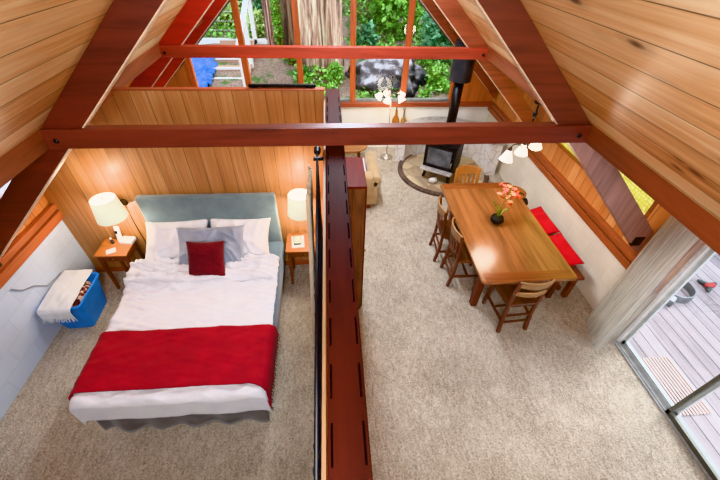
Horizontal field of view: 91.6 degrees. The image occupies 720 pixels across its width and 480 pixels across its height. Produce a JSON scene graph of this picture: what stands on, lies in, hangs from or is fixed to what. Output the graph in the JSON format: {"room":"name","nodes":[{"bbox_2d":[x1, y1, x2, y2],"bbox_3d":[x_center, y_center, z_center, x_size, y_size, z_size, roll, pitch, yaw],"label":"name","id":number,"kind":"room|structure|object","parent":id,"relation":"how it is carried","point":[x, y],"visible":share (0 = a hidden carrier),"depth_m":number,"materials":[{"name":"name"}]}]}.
{"room":"cabin interior","nodes":[
{"label":"cabin interior","id":0,"kind":"room"},
{"bbox_2d":[0,79,133,420],"bbox_3d":[-3.425,0.511,2.662,0.200,2.500,9.750,-2,42,-4],"label":"wall","id":1,"kind":"structure","parent":0,"point":[24,336],"depth_m":3.60,"materials":[{"name":"white paint"}]},
{"bbox_2d":[0,180,10,198],"bbox_3d":[-3.461,-0.545,2.993,0.100,0.780,1.060,-2,42,-4],"label":"window","id":2,"kind":"structure","parent":1,"relation":"in","point":[2,190],"depth_m":3.42,"materials":[{"name":"white glass"}]},
{"bbox_2d":[0,204,63,288],"bbox_3d":[-3.195,1.812,1.598,0.076,0.190,6.400,-2,42,-4],"label":"trim","id":3,"kind":"structure","parent":1,"relation":"attached to","point":[35,233],"depth_m":3.55,"materials":[{"name":"orange wood"}]},
{"bbox_2d":[10,272,60,290],"bbox_3d":[-3.388,0.426,3.683,0.012,0.348,0.535,-2,42,-4],"label":"cable","id":4,"kind":"object","parent":1,"relation":"attached to","point":[60,272],"visible":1,"depth_m":3.67,"materials":[{"name":"white plastic"}]},
{"bbox_2d":[44,91,323,266],"bbox_3d":[-1.906,-0.511,3.978,3.080,2.325,0.040,-2,42,-4],"label":"wall","id":5,"kind":"structure","parent":0,"point":[127,173],"depth_m":3.69,"materials":[{"name":"brown wood"}]},
{"bbox_2d":[89,192,146,244],"bbox_3d":[-2.720,-0.011,4.084,0.308,1.221,0.352,-2,42,-4],"label":"wall lamp","id":6,"kind":"object","parent":5,"relation":"attached to","point":[107,209],"visible":1,"depth_m":3.70,"materials":[{"name":"beige fabric"}]},
{"bbox_2d":[89,193,114,204],"bbox_3d":[-2.704,-0.428,3.676,0.238,0.001,0.238,-2,42,-4],"label":"diffuser","id":7,"kind":"object","parent":6,"relation":"attached to","point":[101,198],"depth_m":3.67,"materials":[{"name":"white fabric"}]},
{"bbox_2d":[95,260,308,271],"bbox_3d":[-1.932,0.343,4.714,3.080,0.070,0.015,-2,42,-4],"label":"baseboard","id":8,"kind":"structure","parent":5,"relation":"attached to","point":[297,262],"depth_m":4.63,"materials":[{"name":"brown wood"}]},
{"bbox_2d":[111,87,324,90],"bbox_3d":[-1.313,-1.396,3.234,1.970,0.015,0.060,-2,42,-4],"label":"trim","id":9,"kind":"structure","parent":5,"relation":"attached to","point":[113,88],"depth_m":3.21,"materials":[{"name":"brown wood"}]},
{"bbox_2d":[248,84,315,88],"bbox_3d":[-0.725,-1.435,3.261,0.620,0.036,0.035,-2,42,-4],"label":"bar","id":10,"kind":"object","parent":9,"relation":"on","point":[253,86],"visible":1,"depth_m":3.25,"materials":[{"name":"black plastic"}]},
{"bbox_2d":[287,188,314,220],"bbox_3d":[-0.681,-0.074,4.230,0.308,1.221,0.352,-2,42,-4],"label":"wall lamp","id":11,"kind":"object","parent":5,"relation":"attached to","point":[296,205],"visible":0.83,"depth_m":3.82,"materials":[{"name":"beige fabric"}]},
{"bbox_2d":[288,189,305,200],"bbox_3d":[-0.665,-0.491,3.822,0.238,0.001,0.238,-2,42,-4],"label":"diffuser","id":12,"kind":"object","parent":11,"relation":"attached to","point":[295,194],"depth_m":3.82,"materials":[{"name":"white fabric"}]},
{"bbox_2d":[325,98,326,411],"bbox_3d":[-0.185,0.596,2.927,0.128,2.180,3.650,-2,42,-4],"label":"wall partition","id":13,"kind":"structure","parent":0,"point":[325,98],"depth_m":1.50,"materials":[{"name":"brown wood"}]},
{"bbox_2d":[313,146,323,479],"bbox_3d":[-0.243,0.141,1.967,0.097,0.100,2.850,-2,42,-4],"label":"curtain rod","id":14,"kind":"object","parent":13,"relation":"attached to","point":[317,150],"visible":0.84,"depth_m":1.63,"materials":[{"name":"black metal"}]},
{"bbox_2d":[305,163,314,345],"bbox_3d":[-0.458,0.270,3.359,0.123,1.990,0.483,-2,42,-4],"label":"curtain","id":15,"kind":"object","parent":14,"relation":"hanging from","point":[309,183],"visible":0.82,"depth_m":2.91,"materials":[{"name":"beige fabric"}]},
{"bbox_2d":[313,165,322,479],"bbox_3d":[-0.264,0.950,2.600,0.037,2.010,2.582,-2,42,-5],"label":"curtain","id":16,"kind":"object","parent":14,"relation":"hanging from","point":[320,217],"visible":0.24,"depth_m":2.05,"materials":[{"name":"fabric"}]},
{"bbox_2d":[321,100,326,479],"bbox_3d":[-0.213,-0.156,2.106,0.014,0.075,3.450,-2,42,-4],"label":"trim","id":17,"kind":"structure","parent":13,"relation":"attached to","point":[324,413],"depth_m":1.43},
{"bbox_2d":[326,89,372,479],"bbox_3d":[-0.140,-0.273,2.170,0.137,0.036,3.690,-2,42,-4],"label":"beam","id":18,"kind":"structure","parent":13,"relation":"attached to","point":[348,441],"depth_m":1.41,"materials":[{"name":"brown wood"}]},
{"bbox_2d":[165,62,492,146],"bbox_3d":[-0.566,-2.724,6.708,6.380,2.010,0.140,-2,42,-4],"label":"wall","id":19,"kind":"structure","parent":0,"point":[349,114],"depth_m":6.91,"materials":[{"name":"beige paint"}]},
{"bbox_2d":[181,0,454,101],"bbox_3d":[-0.524,-3.865,5.629,5.200,3.250,0.110,-2,42,-4],"label":"window","id":20,"kind":"structure","parent":19,"relation":"in","point":[234,3],"depth_m":6.07,"materials":[{"name":"brown wood"}]},
{"bbox_2d":[392,108,398,122],"bbox_3d":[0.715,-2.448,6.948,0.148,0.359,0.055,-2,42,-4],"label":"brush","id":21,"kind":"object","parent":19,"relation":"hanging from","point":[395,119],"visible":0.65,"depth_m":6.95,"materials":[{"name":"brown wood"}]},
{"bbox_2d":[400,107,405,122],"bbox_3d":[0.870,-2.456,6.953,0.109,0.354,0.040,-2,42,-4],"label":"brush","id":22,"kind":"object","parent":19,"relation":"hanging from","point":[403,119],"visible":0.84,"depth_m":6.97,"materials":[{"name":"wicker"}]},
{"bbox_2d":[341,101,490,106],"bbox_3d":[-0.233,-2.615,6.733,5.660,0.080,0.120,-2,42,-4],"label":"trim","id":23,"kind":"structure","parent":19,"relation":"attached to","point":[462,103],"depth_m":6.78,"materials":[{"name":"brown wood"}]},
{"bbox_2d":[0,147,707,479],"bbox_3d":[-0.302,1.325,3.816,6.540,0.100,9.900,-2,42,-4],"label":"floor","id":24,"kind":"structure","parent":0,"point":[450,396],"depth_m":3.48,"materials":[{"name":"beige carpet"}]},
{"bbox_2d":[37,272,106,328],"bbox_3d":[-3.202,0.715,3.987,0.430,0.430,0.520,-4,42,-6],"label":"tub","id":25,"kind":"object","parent":24,"relation":"on","point":[89,310],"visible":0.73,"depth_m":3.94,"materials":[{"name":"blue plastic"}]},
{"bbox_2d":[37,269,92,323],"bbox_3d":[-3.207,0.610,3.871,0.364,0.199,0.616,-2,42,-4],"label":"towel","id":26,"kind":"object","parent":25,"relation":"on","point":[58,301],"visible":1,"depth_m":3.74,"materials":[{"name":"white fabric"}]},
{"bbox_2d":[72,281,91,306],"bbox_3d":[-3.190,0.622,3.934,0.356,0.272,0.400,-2,42,-4],"label":"folded blanket","id":27,"kind":"object","parent":25,"relation":"in","point":[85,287],"visible":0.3,"depth_m":3.85,"materials":[{"name":"brown fabric"}]},
{"bbox_2d":[93,237,144,288],"bbox_3d":[-2.894,0.296,4.335,0.360,0.601,0.330,-2,42,-4],"label":"nightstand","id":28,"kind":"object","parent":24,"relation":"on","point":[123,252],"visible":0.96,"depth_m":4.13,"materials":[{"name":"brown wood"}]},
{"bbox_2d":[106,248,115,254],"bbox_3d":[-2.895,0.129,4.068,0.100,0.004,0.085,-23,48,-25],"label":"note card","id":29,"kind":"object","parent":28,"relation":"on","point":[109,251],"visible":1,"depth_m":4.06,"materials":[{"name":"paper"}]},
{"bbox_2d":[113,226,135,244],"bbox_3d":[-2.791,-0.054,4.130,0.192,0.207,0.114,2,42,0],"label":"cordless phone","id":30,"kind":"object","parent":28,"relation":"on","point":[127,240],"visible":1,"depth_m":4.14,"materials":[{"name":"plastic"}]},
{"bbox_2d":[97,192,285,431],"bbox_3d":[-1.639,0.610,3.573,1.545,1.220,2.053,-2,42,-4],"label":"bed","id":31,"kind":"object","parent":24,"relation":"on","point":[168,207],"visible":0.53,"depth_m":3.91,"materials":[{"name":"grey fabric"}]},
{"bbox_2d":[69,253,279,424],"bbox_3d":[-1.650,0.853,3.482,1.642,0.522,1.651,-2,42,-4],"label":"duvet","id":32,"kind":"object","parent":31,"relation":"on","point":[159,292],"visible":0.68,"depth_m":3.46,"materials":[{"name":"white fabric"}]},
{"bbox_2d":[68,324,279,410],"bbox_3d":[-1.603,1.168,3.151,1.672,0.326,0.706,-2,42,-4],"label":"throw blanket","id":33,"kind":"object","parent":32,"relation":"on","point":[123,360],"visible":0.98,"depth_m":3.07,"materials":[{"name":"red fabric"}]},
{"bbox_2d":[186,241,224,275],"bbox_3d":[-1.640,0.205,3.737,0.400,0.332,0.263,-1,42,-3],"label":"cushion","id":34,"kind":"object","parent":32,"relation":"on","point":[204,258],"visible":0.99,"depth_m":3.68,"materials":[{"name":"red fabric"}]},
{"bbox_2d":[176,225,243,264],"bbox_3d":[-1.650,0.073,3.883,0.740,0.363,0.352,-2,42,-5],"label":"pillow","id":35,"kind":"object","parent":32,"relation":"on","point":[232,236],"visible":0.63,"depth_m":3.83,"materials":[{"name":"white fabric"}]},
{"bbox_2d":[145,219,207,258],"bbox_3d":[-2.092,-0.001,4.000,0.700,0.336,0.380,-4,42,-6],"label":"pillow","id":36,"kind":"object","parent":31,"relation":"on","point":[162,237],"visible":0.62,"depth_m":3.92,"materials":[{"name":"white fabric"}]},
{"bbox_2d":[210,218,269,254],"bbox_3d":[-1.395,-0.032,4.060,0.700,0.354,0.382,0,42,-3],"label":"pillow","id":37,"kind":"object","parent":31,"relation":"on","point":[255,234],"visible":0.59,"depth_m":4.00,"materials":[{"name":"white fabric"}]},
{"bbox_2d":[285,233,314,283],"bbox_3d":[-0.674,0.244,4.476,0.460,0.601,0.340,-2,42,-4],"label":"nightstand","id":38,"kind":"object","parent":24,"relation":"on","point":[292,252],"visible":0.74,"depth_m":4.24,"materials":[{"name":"brown wood"}]},
{"bbox_2d":[292,235,303,247],"bbox_3d":[-0.756,0.021,4.265,0.150,0.008,0.210,-5,43,-7],"label":"paper stack","id":39,"kind":"object","parent":38,"relation":"on","point":[302,236],"visible":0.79,"depth_m":4.22,"materials":[{"name":"white paper"}]},
{"bbox_2d":[292,234,300,244],"bbox_3d":[-0.769,-0.010,4.247,0.103,0.063,0.158,-6,43,-9],"label":"clock radio","id":40,"kind":"object","parent":39,"relation":"on","point":[297,239],"visible":1,"depth_m":4.22,"materials":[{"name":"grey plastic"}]},
{"bbox_2d":[345,157,366,309],"bbox_3d":[-0.060,0.029,3.841,0.221,1.800,0.524,-2,42,-4],"label":"tall cabinet","id":41,"kind":"object","parent":24,"relation":"on","point":[356,178],"visible":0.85,"depth_m":3.31,"materials":[{"name":"red paint"}]},
{"bbox_2d":[344,145,367,156],"bbox_3d":[-0.182,-1.651,6.719,0.640,0.428,0.640,-2,42,-4],"label":"coffee table","id":42,"kind":"object","parent":24,"relation":"on","point":[357,149],"visible":0.29,"depth_m":6.45,"materials":[{"name":"brown wood"}]},
{"bbox_2d":[364,151,381,207],"bbox_3d":[-0.429,-1.014,5.830,1.480,0.660,0.930,-2,42,-4],"label":"sofa","id":43,"kind":"object","parent":24,"relation":"on","point":[372,173],"visible":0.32,"depth_m":5.59,"materials":[{"name":"beige fabric"}]},
{"bbox_2d":[375,88,405,159],"bbox_3d":[0.536,-2.178,6.662,0.568,1.316,0.572,-2,42,-4],"label":"floor lamp","id":44,"kind":"object","parent":24,"relation":"on","point":[385,156],"visible":0.99,"depth_m":6.28,"materials":[{"name":"metal"}]},
{"bbox_2d":[398,154,488,197],"bbox_3d":[1.635,-1.277,6.658,1.809,0.040,1.580,-2,42,-4],"label":"hearth","id":45,"kind":"object","parent":24,"relation":"on","point":[409,170],"visible":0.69,"depth_m":6.54,"materials":[{"name":"stone"}]},
{"bbox_2d":[428,177,436,183],"bbox_3d":[1.320,-1.080,6.333,0.157,0.113,0.112,-2,42,-4],"label":"stone","id":46,"kind":"object","parent":45,"relation":"on","point":[433,180],"visible":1,"depth_m":6.30,"materials":[{"name":"white stone"}]},
{"bbox_2d":[420,38,474,183],"bbox_3d":[1.501,-2.046,5.830,0.590,2.234,0.635,21,46,20],"label":"wood stove","id":47,"kind":"object","parent":45,"relation":"on","point":[442,159],"visible":0.7,"depth_m":5.94,"materials":[{"name":"metal"}]},
{"bbox_2d":[434,83,463,150],"bbox_3d":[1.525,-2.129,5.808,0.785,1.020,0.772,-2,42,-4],"label":"pipe","id":48,"kind":"object","parent":47,"relation":"in","point":[458,87],"depth_m":5.81,"materials":[{"name":"black metal"}]},
{"bbox_2d":[394,116,505,174],"bbox_3d":[1.724,-1.913,6.896,1.980,0.670,0.894,10,43,9],"label":"shield","id":49,"kind":"object","parent":45,"relation":"on","point":[487,156],"visible":0.29,"depth_m":6.83,"materials":[{"name":"white stone"}]},
{"bbox_2d":[429,195,459,261],"bbox_3d":[1.238,-0.147,4.761,0.505,0.895,0.402,0,42,-2],"label":"dining chair","id":50,"kind":"object","parent":24,"relation":"on","point":[444,226],"visible":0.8,"depth_m":4.69,"materials":[{"name":"brown wood"}]},
{"bbox_2d":[440,217,477,286],"bbox_3d":[1.331,0.154,4.432,0.505,0.895,0.402,-2,42,-4],"label":"dining chair","id":51,"kind":"object","parent":24,"relation":"on","point":[460,253],"visible":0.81,"depth_m":4.36,"materials":[{"name":"brown wood"}]},
{"bbox_2d":[446,165,480,215],"bbox_3d":[1.599,-0.609,5.285,0.402,0.895,0.505,-2,42,-4],"label":"dining chair","id":52,"kind":"object","parent":24,"relation":"on","point":[465,169],"visible":0.24,"depth_m":5.21,"materials":[{"name":"brown wood"}]},
{"bbox_2d":[440,182,576,305],"bbox_3d":[1.732,0.080,4.632,1.050,0.752,1.875,-2,42,-4],"label":"dining table","id":53,"kind":"object","parent":24,"relation":"on","point":[518,249],"visible":0.84,"depth_m":4.18,"materials":[{"name":"brown wood"}]},
{"bbox_2d":[490,182,521,224],"bbox_3d":[1.778,-0.457,4.291,0.329,0.508,0.292,-2,42,-4],"label":"potted orchid","id":54,"kind":"object","parent":53,"relation":"on","point":[497,218],"visible":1,"depth_m":4.26,"materials":[{"name":"pink plant"}]},
{"bbox_2d":[482,279,555,332],"bbox_3d":[1.764,0.606,3.950,0.402,0.895,0.505,-4,42,-6],"label":"dining chair","id":55,"kind":"object","parent":24,"relation":"on","point":[521,294],"visible":0.91,"depth_m":3.88,"materials":[{"name":"brown wood"}]},
{"bbox_2d":[513,186,526,198],"bbox_3d":[2.287,-0.493,5.389,0.340,0.616,0.338,-2,42,-4],"label":"chair","id":56,"kind":"object","parent":24,"relation":"on","point":[521,190],"visible":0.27,"depth_m":5.17,"materials":[{"name":"brown wood"}]},
{"bbox_2d":[520,192,527,204],"bbox_3d":[2.414,-0.581,5.162,0.100,0.218,0.170,-13,44,-16],"label":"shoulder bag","id":57,"kind":"object","parent":56,"relation":"hanging from","point":[525,200],"visible":0.48,"depth_m":5.11,"materials":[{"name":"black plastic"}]},
{"bbox_2d":[544,234,584,297],"bbox_3d":[2.479,0.165,4.814,0.320,0.420,1.360,-2,42,-4],"label":"bench","id":58,"kind":"object","parent":24,"relation":"on","point":[569,286],"visible":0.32,"depth_m":4.37,"materials":[{"name":"brown wood"}]},
{"bbox_2d":[530,206,559,234],"bbox_3d":[2.497,-0.259,4.865,0.272,0.155,0.580,-2,42,-4],"label":"cushion","id":59,"kind":"object","parent":58,"relation":"on","point":[549,227],"visible":0.63,"depth_m":4.79,"materials":[{"name":"red fabric"}]},
{"bbox_2d":[549,232,584,265],"bbox_3d":[2.540,0.130,4.437,0.272,0.157,0.580,-2,42,-4],"label":"cushion","id":60,"kind":"object","parent":58,"relation":"on","point":[559,241],"visible":0.62,"depth_m":4.36,"materials":[{"name":"red fabric"}]},
{"bbox_2d":[0,0,719,220],"bbox_3d":[-0.165,-1.331,1.721,4.108,1.925,10.350,-2,42,-4],"label":"ceiling","id":61,"kind":"structure","parent":0,"point":[645,74],"depth_m":1.58,"materials":[{"name":"brown wood"}]},
{"bbox_2d":[0,0,168,266],"bbox_3d":[-1.774,-0.960,2.257,3.155,3.200,0.101,-2,42,-4],"label":"rafter","id":62,"kind":"object","parent":61,"relation":"attached to","point":[126,23],"visible":1,"depth_m":2.24,"materials":[{"name":"brown wood"}]},
{"bbox_2d":[38,122,592,148],"bbox_3d":[-0.208,-0.770,2.564,4.110,0.140,0.092,-2,42,-4],"label":"beam","id":63,"kind":"structure","parent":62,"relation":"attached to","point":[306,134],"depth_m":2.52,"materials":[{"name":"brown wood"}]},
{"bbox_2d":[129,0,213,86],"bbox_3d":[-1.943,-2.498,3.951,3.155,3.200,0.072,-2,42,-4],"label":"rafter","id":64,"kind":"object","parent":61,"relation":"attached to","point":[192,12],"visible":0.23,"depth_m":4.01,"materials":[{"name":"red wood"}]},
{"bbox_2d":[153,0,227,86],"bbox_3d":[-2.084,-3.773,5.353,3.155,3.200,0.072,-2,42,-4],"label":"rafter","id":65,"kind":"object","parent":61,"relation":"attached to","point":[217,6],"visible":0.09,"depth_m":5.68,"materials":[{"name":"red wood"}]},
{"bbox_2d":[158,45,487,59],"bbox_3d":[-0.376,-2.279,4.251,4.131,0.125,0.092,-2,42,-4],"label":"beam","id":66,"kind":"structure","parent":61,"relation":"attached to","point":[167,51],"depth_m":4.21,"materials":[{"name":"brown wood"}]},
{"bbox_2d":[420,0,497,98],"bbox_3d":[1.062,-3.871,5.578,3.155,3.200,0.072,-2,42,-4],"label":"rafter","id":67,"kind":"object","parent":61,"relation":"attached to","point":[432,8],"visible":0.65,"depth_m":5.93,"materials":[{"name":"red wood"}]},
{"bbox_2d":[433,0,539,121],"bbox_3d":[1.202,-2.597,4.176,3.155,3.200,0.072,-2,42,-4],"label":"rafter","id":68,"kind":"object","parent":61,"relation":"attached to","point":[452,10],"visible":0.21,"depth_m":4.46,"materials":[{"name":"brown wood"}]},
{"bbox_2d":[473,0,652,252],"bbox_3d":[1.371,-1.039,2.500,3.155,3.251,0.101,-2,42,-4],"label":"rafter","id":69,"kind":"object","parent":61,"relation":"attached to","point":[509,20],"visible":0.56,"depth_m":2.49,"materials":[{"name":"brown wood"}]},
{"bbox_2d":[486,81,704,339],"bbox_3d":[3.036,0.309,3.125,0.120,2.500,9.750,-2,42,-4],"label":"wall","id":70,"kind":"structure","parent":0,"point":[612,293],"depth_m":4.28,"materials":[{"name":"white paint"}]},
{"bbox_2d":[499,143,541,162],"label":"chandelier","id":71,"kind":"object","parent":70,"relation":"hanging from","point":[506,155],"depth_m":3.81,"materials":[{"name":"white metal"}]},
{"bbox_2d":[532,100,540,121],"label":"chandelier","id":72,"kind":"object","parent":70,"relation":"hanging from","point":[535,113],"depth_m":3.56,"materials":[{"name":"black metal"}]},
{"bbox_2d":[487,101,663,294],"bbox_3d":[2.769,-1.096,5.222,0.076,0.175,4.730,-2,42,-4],"label":"trim","id":73,"kind":"structure","parent":70,"relation":"attached to","point":[636,267],"depth_m":4.21,"materials":[{"name":"orange wood"}]},
{"bbox_2d":[556,143,657,218],"bbox_3d":[2.934,-1.152,4.043,0.100,0.970,1.920,-2,42,-4],"label":"window","id":74,"kind":"structure","parent":70,"relation":"in","point":[645,202],"depth_m":3.75,"materials":[{"name":"yellow glass"}]},
{"bbox_2d":[613,244,719,479],"bbox_3d":[3.071,0.937,2.730,0.165,2.140,1.660,-2,42,-4],"label":"door","id":75,"kind":"structure","parent":70,"relation":"in","point":[671,411],"depth_m":3.34,"materials":[{"name":"white paint"}]},
{"bbox_3d":[2.542,-0.687,2.374,1.550,0.080,10.050,-2,42,-4],"label":"ceiling","id":76,"kind":"structure","parent":0,"visible":0},
{"bbox_2d":[447,21,719,255],"bbox_3d":[1.825,-0.475,2.291,0.065,0.160,9.750,-2,42,-4],"label":"beam","id":77,"kind":"structure","parent":76,"relation":"attached to","point":[701,223],"depth_m":2.18,"materials":[{"name":"brown wood"}]},
{"bbox_3d":[-2.892,-0.517,1.984,1.550,0.080,10.050,-2,42,-4],"label":"ceiling","id":78,"kind":"structure","parent":0,"visible":0},
{"bbox_2d":[0,17,203,188],"bbox_3d":[-2.158,-0.350,2.006,0.065,0.160,9.750,-2,42,-4],"label":"beam","id":79,"kind":"structure","parent":78,"relation":"attached to","point":[26,152],"depth_m":2.33,"materials":[{"name":"brown wood"}]},
{"label":"outside","id":80,"kind":"structure","parent":0,"visible":0},
{"bbox_2d":[629,254,719,468],"bbox_3d":[4.714,2.240,3.082,3.100,0.100,5.850,-2,42,-4],"label":"deck","id":81,"kind":"object","parent":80,"point":[688,334],"depth_m":4.12,"materials":[{"name":"grey wood"}]},
{"bbox_2d":[665,296,676,306],"bbox_3d":[3.984,0.773,4.515,0.120,0.115,0.120,-27,50,-28],"label":"lantern","id":82,"kind":"object","parent":81,"relation":"on","point":[673,299],"visible":0.48,"depth_m":4.46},
{"bbox_2d":[641,356,711,415],"bbox_3d":[3.311,1.535,3.717,0.378,0.022,0.620,-2,42,-4],"label":"doormat","id":83,"kind":"object","parent":81,"relation":"on","point":[671,380],"visible":0.84,"depth_m":3.73,"materials":[{"name":"beige fabric"}]},
{"bbox_2d":[674,281,696,303],"bbox_3d":[4.172,0.671,4.624,0.433,0.134,0.560,19,45,18],"label":"metal ring","id":84,"kind":"object","parent":81,"relation":"on","point":[691,290],"visible":0.35,"depth_m":4.56,"materials":[{"name":"grey metal"}]},
{"bbox_2d":[697,279,716,291],"bbox_3d":[4.759,0.609,4.751,0.248,0.080,0.224,-2,42,-4],"label":"plastic toy","id":85,"kind":"object","parent":81,"relation":"on","point":[709,285],"visible":1,"depth_m":4.72,"materials":[{"name":"red plastic"}]},
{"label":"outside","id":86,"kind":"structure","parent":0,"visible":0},
{"bbox_2d":[198,0,450,97],"bbox_3d":[-1.146,-13.129,10.277,44.000,12.062,19.050,-2,42,-4],"label":"ground","id":87,"kind":"structure","parent":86,"point":[265,70],"depth_m":8.61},
{"bbox_2d":[191,58,217,86],"bbox_3d":[-3.898,-4.042,8.267,0.908,0.439,2.207,-2,42,-4],"label":"tarp","id":88,"kind":"object","parent":87,"relation":"on","point":[204,69],"visible":0.3,"depth_m":8.24,"materials":[{"name":"blue plastic"}]},
{"bbox_2d":[217,1,240,27],"bbox_3d":[-3.492,-6.066,9.276,0.752,0.863,0.774,-13,44,-16],"label":"shrub","id":89,"kind":"object","parent":87,"relation":"on","point":[224,15],"visible":0.44,"depth_m":9.19,"materials":[{"name":"green plant"}]},
{"bbox_2d":[199,0,267,86],"bbox_3d":[-4.018,-4.595,8.226,3.650,2.174,2.517,-2,42,-4],"label":"railing","id":90,"kind":"object","parent":87,"relation":"on","point":[246,4],"visible":0.41,"depth_m":8.55,"materials":[{"name":"white paint"}]},
{"bbox_2d":[212,39,254,78],"bbox_3d":[-3.071,-4.079,8.468,0.880,0.930,2.065,-2,42,-4],"label":"steps","id":91,"kind":"structure","parent":87,"relation":"on","point":[222,42],"depth_m":8.56,"materials":[{"name":"white paint"}]},
{"bbox_2d":[246,7,264,34],"bbox_3d":[-2.829,-5.761,9.209,0.868,0.665,0.910,-2,42,-4],"label":"shrub","id":92,"kind":"object","parent":87,"relation":"on","point":[259,20],"visible":0.41,"depth_m":9.12,"materials":[{"name":"green plant"}]},
{"bbox_2d":[252,0,262,13],"bbox_3d":[-2.721,-6.418,9.560,0.495,0.664,0.529,20,45,19],"label":"shrub","id":93,"kind":"object","parent":87,"relation":"on","point":[257,3],"visible":0.47,"depth_m":9.48,"materials":[{"name":"green plant"}]},
{"bbox_2d":[261,0,275,44],"bbox_3d":[-2.217,-8.273,6.359,0.238,9.000,0.245,-2,42,-4],"label":"tree","id":94,"kind":"object","parent":87,"relation":"on","point":[269,29],"visible":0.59,"depth_m":8.80,"materials":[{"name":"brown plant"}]},
{"bbox_2d":[268,0,283,44],"bbox_3d":[-2.027,-5.385,8.577,0.346,1.461,0.370,-2,42,-4],"label":"shrub","id":95,"kind":"object","parent":87,"relation":"on","point":[276,16],"visible":0.95,"depth_m":8.54,"materials":[{"name":"green plant"}]},
{"bbox_2d":[278,0,294,44],"bbox_3d":[-1.680,-8.104,6.299,0.453,9.000,0.466,-2,42,-4],"label":"tree","id":96,"kind":"object","parent":87,"relation":"on","point":[286,9],"visible":0.46,"depth_m":8.57,"materials":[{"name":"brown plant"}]},
{"bbox_2d":[282,58,295,64],"bbox_3d":[-1.728,-4.497,8.588,0.427,0.470,0.489,-20,47,-23],"label":"shrub","id":97,"kind":"object","parent":87,"relation":"on","point":[290,60],"visible":0.28,"depth_m":8.62,"materials":[{"name":"green plant"}]},
{"bbox_2d":[292,64,314,83],"bbox_3d":[-1.323,-3.877,8.215,0.548,0.470,0.464,-2,42,-4],"label":"shrub","id":98,"kind":"object","parent":87,"relation":"on","point":[308,71],"visible":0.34,"depth_m":8.12,"materials":[{"name":"green plant"}]},
{"bbox_2d":[297,0,344,78],"bbox_3d":[-0.863,-7.470,5.868,1.237,9.000,1.190,-2,42,-4],"label":"tree","id":99,"kind":"object","parent":87,"relation":"on","point":[320,21],"visible":0.51,"depth_m":7.81,"materials":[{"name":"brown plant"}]},
{"bbox_2d":[325,61,343,83],"bbox_3d":[-0.603,-3.919,8.192,0.484,0.527,0.511,-2,42,-4],"label":"shrub","id":100,"kind":"object","parent":87,"relation":"on","point":[335,70],"visible":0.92,"depth_m":8.12,"materials":[{"name":"green plant"}]},
{"bbox_2d":[206,0,493,99],"bbox_3d":[-0.911,-7.317,9.522,12.199,4.424,8.233,-2,42,-4],"label":"undergrowth","id":101,"kind":"object","parent":87,"relation":"on","point":[422,94],"visible":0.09,"depth_m":9.01,"materials":[{"name":"green plant"}]},
{"bbox_2d":[356,19,380,45],"bbox_3d":[0.150,-5.251,9.076,0.701,0.770,0.692,16,44,15],"label":"shrub","id":102,"kind":"object","parent":87,"relation":"on","point":[363,36],"visible":0.78,"depth_m":8.96,"materials":[{"name":"green plant"}]},
{"bbox_2d":[345,59,430,97],"bbox_3d":[0.658,-3.795,8.678,2.173,1.486,1.685,-2,42,-4],"label":"boulder","id":103,"kind":"object","parent":87,"relation":"on","point":[372,74],"visible":0.38,"depth_m":8.03,"materials":[{"name":"grey stone"}]},
{"bbox_2d":[362,0,424,32],"bbox_3d":[0.994,-6.630,9.255,2.216,2.112,1.834,-2,42,-4],"label":"shrub","id":104,"kind":"object","parent":87,"relation":"on","point":[397,10],"visible":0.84,"depth_m":9.31,"materials":[{"name":"green plant"}]},
{"bbox_2d":[417,11,452,62],"bbox_3d":[2.139,-5.133,8.575,1.457,1.585,1.242,-2,42,-4],"label":"shrub","id":105,"kind":"object","parent":87,"relation":"on","point":[429,40],"visible":0.18,"depth_m":8.50,"materials":[{"name":"green plant"}]},
{"bbox_2d":[424,60,448,88],"bbox_3d":[1.821,-3.864,8.298,0.580,0.658,0.634,-2,42,-4],"label":"shrub","id":106,"kind":"object","parent":87,"relation":"on","point":[438,75],"visible":0.97,"depth_m":8.22,"materials":[{"name":"green plant"}]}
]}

